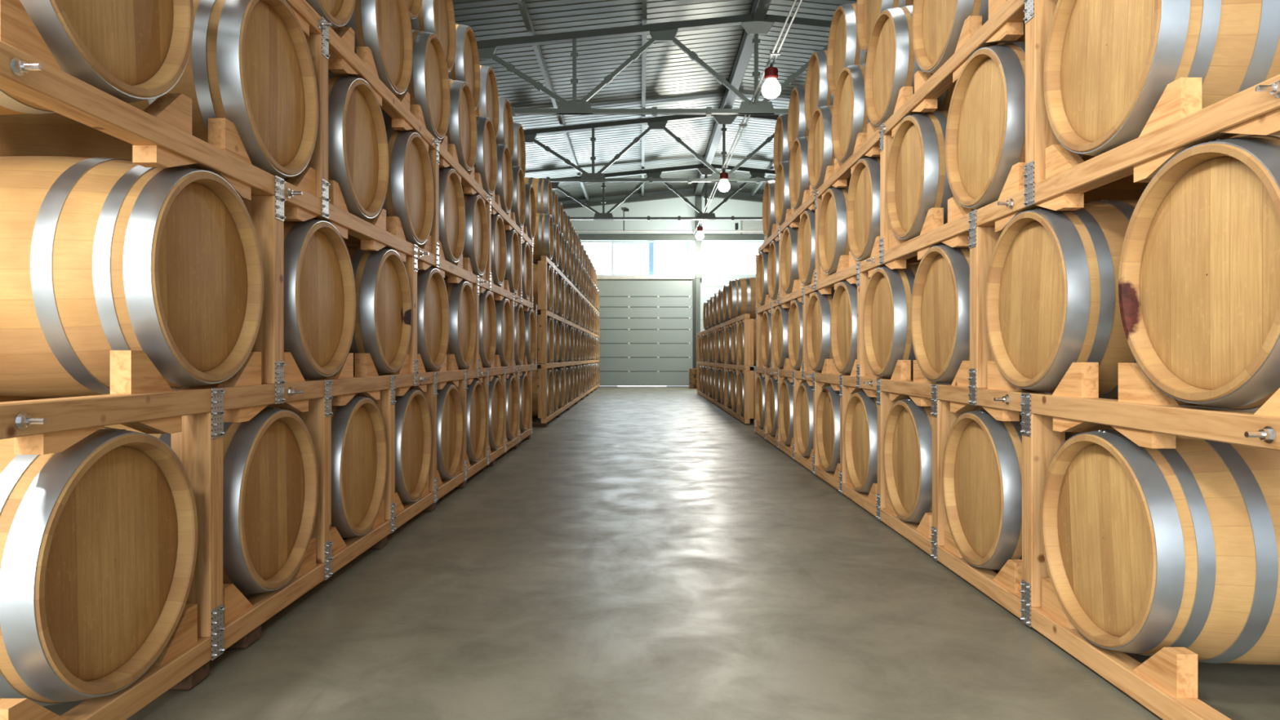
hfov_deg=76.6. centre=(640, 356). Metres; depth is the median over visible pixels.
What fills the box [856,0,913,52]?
wine barrel
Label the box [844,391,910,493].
wine barrel
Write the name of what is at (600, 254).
window
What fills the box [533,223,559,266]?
wine barrel
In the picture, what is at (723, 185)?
hanging lamp
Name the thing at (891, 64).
wine barrel
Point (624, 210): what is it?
wall sensor
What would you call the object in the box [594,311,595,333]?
wine barrel
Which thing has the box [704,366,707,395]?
wine barrel
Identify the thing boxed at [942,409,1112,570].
wine barrel
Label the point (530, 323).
wine barrel
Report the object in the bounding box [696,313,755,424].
rack
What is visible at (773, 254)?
wine barrel
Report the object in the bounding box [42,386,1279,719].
floor
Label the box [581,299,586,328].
wine barrel
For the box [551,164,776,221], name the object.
roof truss
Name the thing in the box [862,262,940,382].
wine barrel
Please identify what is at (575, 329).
wine barrel
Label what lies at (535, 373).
wine barrel
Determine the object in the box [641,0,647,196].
roof purlin
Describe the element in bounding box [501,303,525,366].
wine barrel
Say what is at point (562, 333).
wine barrel
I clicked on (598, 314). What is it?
wine barrel
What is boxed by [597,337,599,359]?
wine barrel
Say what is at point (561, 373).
wine barrel
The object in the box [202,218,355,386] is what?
wine barrel
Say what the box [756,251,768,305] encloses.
wine barrel
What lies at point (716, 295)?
wine barrel
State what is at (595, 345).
wine barrel
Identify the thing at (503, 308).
wine barrel
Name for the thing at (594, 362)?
wine barrel
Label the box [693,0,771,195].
ridge beam
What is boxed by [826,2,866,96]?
wine barrel
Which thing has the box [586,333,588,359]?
wine barrel
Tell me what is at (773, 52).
conduit
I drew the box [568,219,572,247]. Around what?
wine barrel
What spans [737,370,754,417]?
wine barrel
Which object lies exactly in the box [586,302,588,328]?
wine barrel
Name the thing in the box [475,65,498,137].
wine barrel
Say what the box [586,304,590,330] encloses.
wine barrel
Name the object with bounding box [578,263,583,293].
wine barrel
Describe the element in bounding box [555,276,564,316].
wine barrel
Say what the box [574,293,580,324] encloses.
wine barrel
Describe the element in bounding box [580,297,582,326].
wine barrel
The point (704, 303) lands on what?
wine barrel
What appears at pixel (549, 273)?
wine barrel
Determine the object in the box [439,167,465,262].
wine barrel
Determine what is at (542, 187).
wine barrel
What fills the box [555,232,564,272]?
wine barrel
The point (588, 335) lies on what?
wine barrel
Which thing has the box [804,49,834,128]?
wine barrel
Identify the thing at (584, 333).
wine barrel
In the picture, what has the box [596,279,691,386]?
door
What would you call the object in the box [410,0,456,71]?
wine barrel
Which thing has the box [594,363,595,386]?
wine barrel
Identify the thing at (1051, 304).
wine barrel
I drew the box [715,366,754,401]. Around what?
wine barrel
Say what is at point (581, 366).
wine barrel
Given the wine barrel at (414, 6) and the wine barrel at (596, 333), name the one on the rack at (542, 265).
the wine barrel at (596, 333)
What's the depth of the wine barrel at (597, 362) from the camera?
23.60 m
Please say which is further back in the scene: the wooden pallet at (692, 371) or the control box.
the control box
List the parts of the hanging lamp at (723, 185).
bulb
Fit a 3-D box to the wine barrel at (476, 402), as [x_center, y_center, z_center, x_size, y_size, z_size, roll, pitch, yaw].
[-1.695,0.489,6.142,0.930,0.692,0.692,0,0,0]
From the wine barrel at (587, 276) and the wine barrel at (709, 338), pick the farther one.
the wine barrel at (587, 276)
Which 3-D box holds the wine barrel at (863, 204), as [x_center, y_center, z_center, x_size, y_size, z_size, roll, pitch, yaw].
[1.796,-0.899,4.961,0.930,0.688,0.688,0,0,1]
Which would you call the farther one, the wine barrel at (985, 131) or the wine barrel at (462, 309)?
the wine barrel at (462, 309)
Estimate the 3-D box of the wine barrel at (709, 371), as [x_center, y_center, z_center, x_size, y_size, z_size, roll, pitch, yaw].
[1.865,0.526,16.720,0.930,0.687,0.687,0,0,0]
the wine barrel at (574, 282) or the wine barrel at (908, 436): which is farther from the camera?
the wine barrel at (574, 282)
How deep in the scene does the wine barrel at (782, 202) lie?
8.00 m
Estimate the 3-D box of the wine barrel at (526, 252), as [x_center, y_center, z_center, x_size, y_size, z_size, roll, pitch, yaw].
[-1.695,-0.932,8.826,0.930,0.688,0.688,0,0,0]
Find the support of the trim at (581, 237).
attached to the wall at (710, 285)
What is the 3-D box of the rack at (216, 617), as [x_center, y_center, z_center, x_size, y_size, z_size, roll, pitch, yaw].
[-1.671,-0.248,5.315,0.959,2.357,8.730,0,0,0]
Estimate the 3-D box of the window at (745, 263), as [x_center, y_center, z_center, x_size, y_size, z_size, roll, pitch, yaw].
[3.610,-3.010,24.980,1.380,1.000,0.060,0,0,0]
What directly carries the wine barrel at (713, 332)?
on the rack at (748, 323)
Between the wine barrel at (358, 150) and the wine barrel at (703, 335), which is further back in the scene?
the wine barrel at (703, 335)
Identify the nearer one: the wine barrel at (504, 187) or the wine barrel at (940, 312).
the wine barrel at (940, 312)
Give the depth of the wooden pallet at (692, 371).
23.33 m
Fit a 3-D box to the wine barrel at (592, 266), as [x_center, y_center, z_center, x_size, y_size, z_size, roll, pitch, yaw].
[-1.755,-2.204,21.620,0.930,0.698,0.698,0,-1,0]
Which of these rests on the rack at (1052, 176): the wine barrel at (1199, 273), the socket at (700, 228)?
the wine barrel at (1199, 273)
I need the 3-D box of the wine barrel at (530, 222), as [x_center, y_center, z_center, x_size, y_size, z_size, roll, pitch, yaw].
[-1.695,-1.639,9.200,0.930,0.688,0.688,0,0,0]
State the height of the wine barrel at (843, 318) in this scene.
0.688 m
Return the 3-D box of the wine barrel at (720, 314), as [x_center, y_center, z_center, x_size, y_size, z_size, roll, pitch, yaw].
[1.865,-0.899,14.490,0.930,0.688,0.688,0,0,0]
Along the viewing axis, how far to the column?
24.60 m
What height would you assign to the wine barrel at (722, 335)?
0.691 m
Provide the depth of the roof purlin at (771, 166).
23.14 m
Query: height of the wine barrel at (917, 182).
0.687 m
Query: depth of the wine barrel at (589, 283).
19.58 m
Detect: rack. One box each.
[0,0,537,719]
[532,255,599,426]
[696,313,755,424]
[753,0,1279,719]
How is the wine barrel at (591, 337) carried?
on the rack at (542, 265)
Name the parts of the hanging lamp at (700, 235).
bulb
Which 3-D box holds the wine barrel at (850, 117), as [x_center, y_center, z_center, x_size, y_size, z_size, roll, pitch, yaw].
[1.800,-1.605,5.384,0.930,0.688,0.688,0,0,1]
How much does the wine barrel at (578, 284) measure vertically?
0.687 m
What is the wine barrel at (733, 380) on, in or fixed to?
on the rack at (748, 323)
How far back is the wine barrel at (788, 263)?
7.59 m
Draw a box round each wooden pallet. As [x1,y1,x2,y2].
[688,368,697,373]
[688,373,697,378]
[688,377,697,383]
[688,382,697,388]
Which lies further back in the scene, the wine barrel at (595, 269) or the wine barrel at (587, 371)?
the wine barrel at (595, 269)
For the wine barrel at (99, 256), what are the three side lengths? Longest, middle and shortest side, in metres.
0.930 x 0.707 x 0.707 m
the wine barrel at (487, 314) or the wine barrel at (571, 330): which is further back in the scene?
the wine barrel at (571, 330)
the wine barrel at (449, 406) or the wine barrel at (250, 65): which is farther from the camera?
the wine barrel at (449, 406)
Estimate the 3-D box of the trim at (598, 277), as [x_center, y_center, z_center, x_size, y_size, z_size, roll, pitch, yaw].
[-0.045,-2.430,24.850,3.310,0.120,0.100,0,0,0]
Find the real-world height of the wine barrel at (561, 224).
0.687 m
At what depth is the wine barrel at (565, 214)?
14.21 m
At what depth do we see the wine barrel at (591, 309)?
20.46 m
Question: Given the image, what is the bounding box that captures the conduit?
[693,0,802,234]
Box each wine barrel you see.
[0,0,193,115]
[0,0,318,178]
[0,155,263,397]
[0,426,198,706]
[103,406,318,595]
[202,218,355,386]
[251,73,388,219]
[266,395,386,537]
[305,0,355,28]
[309,243,412,379]
[328,0,413,95]
[343,128,434,245]
[355,388,431,503]
[378,266,449,374]
[380,29,449,139]
[406,0,422,19]
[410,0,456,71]
[427,278,476,371]
[436,383,462,479]
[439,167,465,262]
[443,192,488,279]
[445,79,476,171]
[448,23,479,110]
[458,290,497,369]
[461,115,497,195]
[466,379,486,462]
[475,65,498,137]
[488,377,504,449]
[491,213,506,285]
[493,297,512,365]
[494,143,512,213]
[495,97,513,160]
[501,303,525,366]
[504,229,519,293]
[506,374,518,439]
[511,122,525,177]
[511,165,525,227]
[520,373,529,431]
[521,242,531,299]
[523,308,535,364]
[524,177,552,217]
[524,183,536,239]
[532,368,553,417]
[533,213,553,262]
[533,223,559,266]
[533,263,553,311]
[537,271,559,315]
[537,316,553,364]
[537,364,568,404]
[537,365,564,407]
[537,366,559,411]
[539,320,559,364]
[551,191,558,226]
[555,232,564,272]
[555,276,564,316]
[555,322,564,362]
[558,201,564,233]
[562,240,569,277]
[563,211,568,241]
[564,282,568,319]
[564,324,569,361]
[564,366,573,401]
[566,286,573,321]
[567,247,573,282]
[567,326,573,361]
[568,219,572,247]
[571,253,577,285]
[572,226,575,253]
[573,290,577,323]
[573,328,577,360]
[573,364,580,396]
[573,366,577,399]
[574,258,580,289]
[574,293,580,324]
[575,233,578,258]
[575,329,580,360]
[578,239,582,263]
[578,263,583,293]
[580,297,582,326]
[580,330,583,359]
[580,332,586,360]
[580,364,582,394]
[580,364,586,392]
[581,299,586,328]
[582,244,584,267]
[582,267,586,296]
[584,249,586,271]
[584,271,588,298]
[586,254,589,275]
[586,275,591,301]
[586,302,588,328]
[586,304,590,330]
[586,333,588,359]
[586,364,588,391]
[586,364,590,390]
[587,333,591,359]
[589,258,591,279]
[589,279,592,303]
[590,306,592,331]
[590,335,592,359]
[590,363,592,388]
[591,262,593,282]
[591,282,594,305]
[591,308,594,332]
[591,335,594,359]
[591,363,594,386]
[593,266,595,284]
[593,284,596,307]
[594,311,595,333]
[594,312,597,334]
[594,337,596,359]
[594,362,597,384]
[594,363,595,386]
[595,269,596,287]
[595,287,598,309]
[595,337,598,359]
[596,289,599,311]
[597,314,599,334]
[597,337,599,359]
[597,362,599,383]
[698,335,701,361]
[698,365,701,391]
[701,334,707,362]
[701,365,705,393]
[702,302,708,329]
[704,333,707,361]
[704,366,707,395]
[706,298,711,328]
[707,332,712,362]
[707,367,711,397]
[709,295,715,327]
[711,330,715,362]
[711,367,715,399]
[713,292,720,325]
[715,328,721,363]
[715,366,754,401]
[717,288,724,323]
[720,327,736,364]
[720,368,724,404]
[722,284,730,321]
[724,325,735,364]
[724,367,754,408]
[728,277,755,319]
[730,323,736,364]
[730,368,754,411]
[737,319,755,366]
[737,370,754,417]
[755,375,764,428]
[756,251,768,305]
[760,311,770,367]
[762,180,776,238]
[765,377,777,435]
[767,240,778,300]
[773,114,791,173]
[773,160,799,225]
[773,305,799,370]
[778,379,793,445]
[780,226,834,293]
[786,85,809,154]
[787,299,820,372]
[788,136,810,209]
[795,382,813,457]
[796,209,834,288]
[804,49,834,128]
[805,289,850,375]
[807,104,851,189]
[816,386,863,472]
[817,185,849,275]
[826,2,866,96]
[830,280,890,378]
[831,62,871,163]
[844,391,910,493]
[846,156,920,263]
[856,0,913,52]
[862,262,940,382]
[864,4,955,126]
[883,398,984,523]
[885,110,995,240]
[910,244,1023,389]
[911,0,1025,73]
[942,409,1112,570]
[945,41,1148,209]
[984,199,1176,399]
[1040,427,1279,665]
[1043,0,1279,156]
[1118,134,1279,412]
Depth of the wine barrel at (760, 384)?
9.53 m
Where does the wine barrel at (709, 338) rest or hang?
on the rack at (748, 323)
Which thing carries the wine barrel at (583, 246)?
on the wine barrel at (584, 292)
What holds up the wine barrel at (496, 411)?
on the rack at (216, 617)
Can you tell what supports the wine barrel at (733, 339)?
on the rack at (748, 323)
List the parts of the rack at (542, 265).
post, post, post, post, post, post, post, post, post, rail, rail, post, rail, rail, post, post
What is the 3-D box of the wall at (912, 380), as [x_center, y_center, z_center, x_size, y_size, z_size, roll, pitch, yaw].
[6.475,-1.846,10.050,0.150,5.952,30.100,0,0,0]
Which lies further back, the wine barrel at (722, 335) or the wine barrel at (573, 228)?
the wine barrel at (573, 228)
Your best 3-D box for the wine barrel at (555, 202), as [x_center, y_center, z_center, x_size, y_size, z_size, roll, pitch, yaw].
[-1.755,-2.204,12.380,0.930,0.688,0.688,0,0,0]
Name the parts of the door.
panel, panel, panel, panel, panel, panel, panel, panel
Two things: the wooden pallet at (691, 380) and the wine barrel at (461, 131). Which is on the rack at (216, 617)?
the wine barrel at (461, 131)
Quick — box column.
[694,197,701,386]
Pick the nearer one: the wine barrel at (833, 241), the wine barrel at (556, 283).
the wine barrel at (833, 241)
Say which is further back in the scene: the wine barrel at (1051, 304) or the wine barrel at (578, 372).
the wine barrel at (578, 372)
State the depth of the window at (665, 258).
24.98 m
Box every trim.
[562,191,763,208]
[575,230,763,232]
[577,234,764,240]
[596,275,693,279]
[692,278,695,386]
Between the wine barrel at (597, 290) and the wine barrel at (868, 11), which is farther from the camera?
the wine barrel at (597, 290)
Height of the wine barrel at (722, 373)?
0.687 m
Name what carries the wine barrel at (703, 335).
on the rack at (748, 323)
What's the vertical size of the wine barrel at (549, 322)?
0.687 m
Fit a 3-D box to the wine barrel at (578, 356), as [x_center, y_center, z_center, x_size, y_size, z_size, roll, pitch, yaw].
[-1.695,-0.227,16.140,0.930,0.686,0.686,0,0,0]
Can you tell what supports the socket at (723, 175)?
attached to the hanging lamp at (723, 185)
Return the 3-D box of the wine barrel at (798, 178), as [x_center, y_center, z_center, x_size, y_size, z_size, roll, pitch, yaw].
[1.817,-1.605,7.118,0.930,0.688,0.688,0,0,1]
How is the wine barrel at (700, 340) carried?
on the rack at (748, 323)
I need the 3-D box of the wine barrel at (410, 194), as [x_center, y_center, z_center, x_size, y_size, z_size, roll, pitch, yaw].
[-1.695,-0.932,4.516,0.930,0.688,0.688,0,0,0]
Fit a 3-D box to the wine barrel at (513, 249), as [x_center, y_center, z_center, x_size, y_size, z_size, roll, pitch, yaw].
[-1.695,-0.932,7.964,0.930,0.688,0.688,0,0,0]
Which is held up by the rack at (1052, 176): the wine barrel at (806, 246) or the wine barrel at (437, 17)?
the wine barrel at (806, 246)
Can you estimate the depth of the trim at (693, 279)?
24.68 m
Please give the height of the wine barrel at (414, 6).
0.688 m
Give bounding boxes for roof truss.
[476,13,831,116]
[523,115,778,183]
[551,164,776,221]
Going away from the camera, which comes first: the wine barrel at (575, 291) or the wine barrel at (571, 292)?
the wine barrel at (571, 292)
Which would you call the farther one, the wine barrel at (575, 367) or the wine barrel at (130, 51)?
the wine barrel at (575, 367)
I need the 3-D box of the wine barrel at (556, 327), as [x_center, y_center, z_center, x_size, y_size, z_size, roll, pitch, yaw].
[-1.695,-0.227,11.940,0.930,0.685,0.685,0,0,0]
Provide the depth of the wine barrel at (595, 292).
22.15 m
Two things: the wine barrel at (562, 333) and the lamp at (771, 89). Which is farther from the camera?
the wine barrel at (562, 333)
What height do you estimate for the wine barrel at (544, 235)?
0.688 m
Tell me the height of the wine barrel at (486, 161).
0.688 m
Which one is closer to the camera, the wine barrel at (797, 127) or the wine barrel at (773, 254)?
the wine barrel at (797, 127)
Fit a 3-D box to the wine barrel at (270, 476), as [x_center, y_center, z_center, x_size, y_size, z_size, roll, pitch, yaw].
[-1.695,0.489,2.790,0.930,0.704,0.704,0,1,0]
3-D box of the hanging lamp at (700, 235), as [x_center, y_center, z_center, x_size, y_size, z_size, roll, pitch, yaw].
[1.640,-3.465,22.600,0.244,0.430,0.244,0,0,0]
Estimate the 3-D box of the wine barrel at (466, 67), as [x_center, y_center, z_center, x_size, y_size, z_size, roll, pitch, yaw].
[-1.755,-2.204,6.207,0.930,0.705,0.705,0,1,0]
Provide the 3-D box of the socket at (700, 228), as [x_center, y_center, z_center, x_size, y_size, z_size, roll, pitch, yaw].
[1.640,-3.555,22.600,0.170,0.130,0.170,0,0,0]
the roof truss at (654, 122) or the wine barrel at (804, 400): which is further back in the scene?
the roof truss at (654, 122)
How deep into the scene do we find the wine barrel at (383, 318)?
3.94 m
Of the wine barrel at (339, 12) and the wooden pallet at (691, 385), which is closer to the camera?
the wine barrel at (339, 12)
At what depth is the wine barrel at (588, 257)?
20.15 m
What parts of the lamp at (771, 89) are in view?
bulb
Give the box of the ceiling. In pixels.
[452,0,857,201]
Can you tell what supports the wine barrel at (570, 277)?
on the rack at (542, 265)
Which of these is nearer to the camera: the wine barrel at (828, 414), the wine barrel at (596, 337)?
the wine barrel at (828, 414)
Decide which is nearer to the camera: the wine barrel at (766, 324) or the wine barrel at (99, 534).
the wine barrel at (99, 534)
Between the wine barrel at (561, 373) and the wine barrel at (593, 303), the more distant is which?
the wine barrel at (593, 303)
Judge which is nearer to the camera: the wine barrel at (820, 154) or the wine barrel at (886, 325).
the wine barrel at (886, 325)
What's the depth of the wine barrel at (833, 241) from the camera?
5.78 m
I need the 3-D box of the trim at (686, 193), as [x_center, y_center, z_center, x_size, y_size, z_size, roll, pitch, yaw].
[0.900,-4.674,24.800,11.012,0.751,0.140,0,0,0]
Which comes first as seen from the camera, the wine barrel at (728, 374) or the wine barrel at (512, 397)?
the wine barrel at (512, 397)
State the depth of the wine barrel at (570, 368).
14.36 m
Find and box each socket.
[696,226,702,231]
[720,172,728,179]
[764,66,777,79]
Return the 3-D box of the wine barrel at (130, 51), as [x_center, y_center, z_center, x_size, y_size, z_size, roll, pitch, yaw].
[-1.695,-0.932,1.930,0.930,0.688,0.688,0,0,0]
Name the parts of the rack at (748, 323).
post, post, post, post, rail, rail, rail, post, post, post, post, post, post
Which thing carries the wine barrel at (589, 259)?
on the wine barrel at (593, 303)
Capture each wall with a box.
[537,187,764,368]
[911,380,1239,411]
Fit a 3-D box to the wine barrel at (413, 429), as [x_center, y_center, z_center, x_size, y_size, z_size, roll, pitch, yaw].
[-1.695,0.489,4.466,0.930,0.688,0.688,0,0,0]
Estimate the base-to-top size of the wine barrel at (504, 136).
0.688 m
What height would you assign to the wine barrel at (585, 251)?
0.686 m
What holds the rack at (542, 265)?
on the floor
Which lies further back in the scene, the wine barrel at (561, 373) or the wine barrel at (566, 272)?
the wine barrel at (566, 272)
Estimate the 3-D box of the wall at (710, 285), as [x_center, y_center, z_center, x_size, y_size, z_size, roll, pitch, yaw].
[0.900,-2.080,24.975,11.000,6.420,0.150,0,0,0]
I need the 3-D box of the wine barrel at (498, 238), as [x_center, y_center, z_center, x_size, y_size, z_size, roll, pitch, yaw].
[-1.695,-0.932,7.102,0.930,0.704,0.704,0,1,0]
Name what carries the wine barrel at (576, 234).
on the wine barrel at (578, 284)
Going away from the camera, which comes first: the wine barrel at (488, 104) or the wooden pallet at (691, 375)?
the wine barrel at (488, 104)
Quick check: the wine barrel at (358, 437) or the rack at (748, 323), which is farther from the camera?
the rack at (748, 323)
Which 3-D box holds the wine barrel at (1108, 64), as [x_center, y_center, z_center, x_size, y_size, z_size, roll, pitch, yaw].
[1.771,-0.899,2.333,0.930,0.688,0.688,0,0,1]
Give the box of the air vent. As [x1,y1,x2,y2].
[740,220,764,234]
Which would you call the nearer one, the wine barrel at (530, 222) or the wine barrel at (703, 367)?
the wine barrel at (530, 222)
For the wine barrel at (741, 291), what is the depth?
12.47 m
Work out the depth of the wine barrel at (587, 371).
18.76 m
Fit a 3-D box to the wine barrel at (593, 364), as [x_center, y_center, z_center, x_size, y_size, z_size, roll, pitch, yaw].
[-1.695,0.489,21.130,0.930,0.688,0.688,0,0,0]
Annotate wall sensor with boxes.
[623,208,628,230]
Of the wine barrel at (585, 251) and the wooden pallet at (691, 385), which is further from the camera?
the wooden pallet at (691, 385)
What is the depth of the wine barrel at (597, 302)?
23.08 m
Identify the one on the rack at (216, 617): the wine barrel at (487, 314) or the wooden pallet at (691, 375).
the wine barrel at (487, 314)
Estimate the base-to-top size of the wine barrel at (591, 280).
0.686 m
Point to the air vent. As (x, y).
(742, 225)
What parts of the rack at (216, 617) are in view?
rail, post, nail plate, nail plate, post, rail, rail, nail plate, nail plate, rail, post, post, nail plate, nail plate, nail plate, nail plate, post, nail plate, nail plate, rail, post, nail plate, nail plate, post, post, nail plate, nail plate, nail plate, nail plate, post, nail plate, nail plate, post, nail plate, nail plate, post, post, nail plate, nail plate, nail plate, nail plate, post, nail plate, nail plate, post, post, post, nail plate, nail plate, nail plate, nail plate, post, post, post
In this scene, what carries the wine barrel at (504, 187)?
on the rack at (216, 617)
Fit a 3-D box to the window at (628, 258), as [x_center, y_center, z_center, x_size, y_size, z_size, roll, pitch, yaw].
[-0.305,-3.010,24.980,1.150,1.000,0.060,0,0,0]
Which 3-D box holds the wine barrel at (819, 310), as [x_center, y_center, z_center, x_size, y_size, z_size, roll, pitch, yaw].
[1.809,-0.194,6.308,0.930,0.688,0.688,0,0,1]
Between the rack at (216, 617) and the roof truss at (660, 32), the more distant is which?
the roof truss at (660, 32)
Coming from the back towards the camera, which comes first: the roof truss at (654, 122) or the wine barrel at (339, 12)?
the roof truss at (654, 122)
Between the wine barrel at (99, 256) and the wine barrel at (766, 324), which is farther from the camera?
the wine barrel at (766, 324)
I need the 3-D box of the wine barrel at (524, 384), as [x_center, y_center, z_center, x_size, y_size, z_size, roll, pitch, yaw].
[-1.695,0.489,8.656,0.930,0.688,0.688,0,0,0]
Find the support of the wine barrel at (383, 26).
on the rack at (216, 617)
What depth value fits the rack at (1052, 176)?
2.76 m
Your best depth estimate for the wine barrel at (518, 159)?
8.80 m
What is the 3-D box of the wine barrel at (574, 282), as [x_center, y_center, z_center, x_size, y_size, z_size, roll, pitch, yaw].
[-1.695,-1.639,15.320,0.930,0.695,0.695,0,1,0]
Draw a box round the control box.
[734,222,737,230]
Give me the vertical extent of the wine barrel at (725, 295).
0.687 m
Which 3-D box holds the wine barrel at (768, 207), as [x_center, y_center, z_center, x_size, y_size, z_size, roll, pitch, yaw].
[1.833,-1.605,8.852,0.930,0.688,0.688,0,0,1]
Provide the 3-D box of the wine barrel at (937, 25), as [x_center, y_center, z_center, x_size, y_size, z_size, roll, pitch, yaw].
[1.784,-1.605,3.650,0.930,0.697,0.697,0,-1,1]
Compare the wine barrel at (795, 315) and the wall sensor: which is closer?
the wine barrel at (795, 315)
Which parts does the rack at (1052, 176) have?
post, post, post, post, nail plate, nail plate, post, nail plate, nail plate, post, post, nail plate, nail plate, post, nail plate, nail plate, post, nail plate, nail plate, nail plate, nail plate, post, post, nail plate, nail plate, post, nail plate, nail plate, post, nail plate, nail plate, nail plate, nail plate, post, post, rail, nail plate, nail plate, post, nail plate, nail plate, post, rail, rail, rail, nail plate, nail plate, nail plate, nail plate, post, post, rail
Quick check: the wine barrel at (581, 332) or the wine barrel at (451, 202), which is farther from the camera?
the wine barrel at (581, 332)
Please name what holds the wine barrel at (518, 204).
on the rack at (216, 617)
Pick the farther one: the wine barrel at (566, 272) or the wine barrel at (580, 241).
the wine barrel at (580, 241)
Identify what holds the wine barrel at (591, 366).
on the rack at (542, 265)
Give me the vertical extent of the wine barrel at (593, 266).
0.692 m
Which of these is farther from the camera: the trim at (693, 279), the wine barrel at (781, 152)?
the trim at (693, 279)
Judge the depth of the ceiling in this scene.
14.39 m
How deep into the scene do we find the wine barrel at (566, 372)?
13.72 m
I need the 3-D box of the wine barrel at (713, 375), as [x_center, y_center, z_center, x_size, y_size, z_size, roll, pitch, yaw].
[1.865,0.526,15.850,0.930,0.686,0.686,0,0,0]
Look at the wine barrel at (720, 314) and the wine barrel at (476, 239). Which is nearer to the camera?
the wine barrel at (476, 239)
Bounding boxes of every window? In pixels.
[581,242,612,275]
[612,242,649,275]
[649,242,693,275]
[693,242,735,275]
[735,242,763,275]
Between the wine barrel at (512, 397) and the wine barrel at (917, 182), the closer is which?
the wine barrel at (917, 182)
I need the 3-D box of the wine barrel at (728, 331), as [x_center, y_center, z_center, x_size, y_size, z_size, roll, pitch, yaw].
[1.865,-0.194,13.190,0.930,0.702,0.702,0,-1,0]
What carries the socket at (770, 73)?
attached to the lamp at (771, 89)
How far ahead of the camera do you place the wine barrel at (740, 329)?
11.35 m
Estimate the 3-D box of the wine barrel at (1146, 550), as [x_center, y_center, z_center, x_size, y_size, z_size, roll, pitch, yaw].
[1.771,0.528,2.353,0.930,0.688,0.688,0,0,1]
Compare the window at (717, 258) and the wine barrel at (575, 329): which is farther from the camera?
the window at (717, 258)
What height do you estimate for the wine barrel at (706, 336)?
0.705 m
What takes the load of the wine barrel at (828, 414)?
on the rack at (1052, 176)
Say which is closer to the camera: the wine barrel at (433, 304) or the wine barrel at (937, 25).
the wine barrel at (937, 25)
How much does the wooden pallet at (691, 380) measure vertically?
0.142 m
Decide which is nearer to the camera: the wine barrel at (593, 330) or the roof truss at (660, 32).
the roof truss at (660, 32)
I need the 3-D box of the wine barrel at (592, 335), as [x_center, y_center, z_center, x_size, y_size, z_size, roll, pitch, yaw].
[-1.695,-0.227,21.180,0.930,0.701,0.701,0,1,0]
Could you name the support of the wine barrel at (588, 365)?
on the rack at (542, 265)
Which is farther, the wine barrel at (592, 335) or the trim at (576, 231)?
the trim at (576, 231)
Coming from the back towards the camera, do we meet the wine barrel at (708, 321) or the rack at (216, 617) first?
the wine barrel at (708, 321)
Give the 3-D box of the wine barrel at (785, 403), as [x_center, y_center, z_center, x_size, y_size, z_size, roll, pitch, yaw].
[1.822,0.528,7.681,0.930,0.690,0.690,0,0,1]
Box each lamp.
[695,224,704,239]
[717,169,729,191]
[761,63,781,98]
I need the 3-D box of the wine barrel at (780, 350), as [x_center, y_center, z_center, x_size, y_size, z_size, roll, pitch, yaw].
[1.825,-0.194,8.066,0.930,0.688,0.688,0,0,1]
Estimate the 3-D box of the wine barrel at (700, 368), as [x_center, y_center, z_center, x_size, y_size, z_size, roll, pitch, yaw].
[1.865,0.526,19.330,0.930,0.687,0.687,0,0,0]
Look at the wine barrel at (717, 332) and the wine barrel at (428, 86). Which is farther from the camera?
the wine barrel at (717, 332)
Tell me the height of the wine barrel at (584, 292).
0.686 m
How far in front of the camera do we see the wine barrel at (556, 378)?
12.02 m
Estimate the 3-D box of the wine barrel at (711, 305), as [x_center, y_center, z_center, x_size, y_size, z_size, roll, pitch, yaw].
[1.865,-0.899,16.230,0.930,0.685,0.685,0,0,0]
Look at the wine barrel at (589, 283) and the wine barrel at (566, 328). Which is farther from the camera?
the wine barrel at (589, 283)
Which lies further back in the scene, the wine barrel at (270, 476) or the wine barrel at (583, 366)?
the wine barrel at (583, 366)
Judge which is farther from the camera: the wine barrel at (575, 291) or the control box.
the control box
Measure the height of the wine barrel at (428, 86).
0.688 m
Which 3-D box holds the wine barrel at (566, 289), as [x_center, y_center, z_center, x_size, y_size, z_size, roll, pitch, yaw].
[-1.695,-0.932,13.570,0.930,0.704,0.704,0,-1,0]
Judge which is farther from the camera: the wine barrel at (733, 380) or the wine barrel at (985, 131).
the wine barrel at (733, 380)
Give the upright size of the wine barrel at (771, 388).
0.688 m

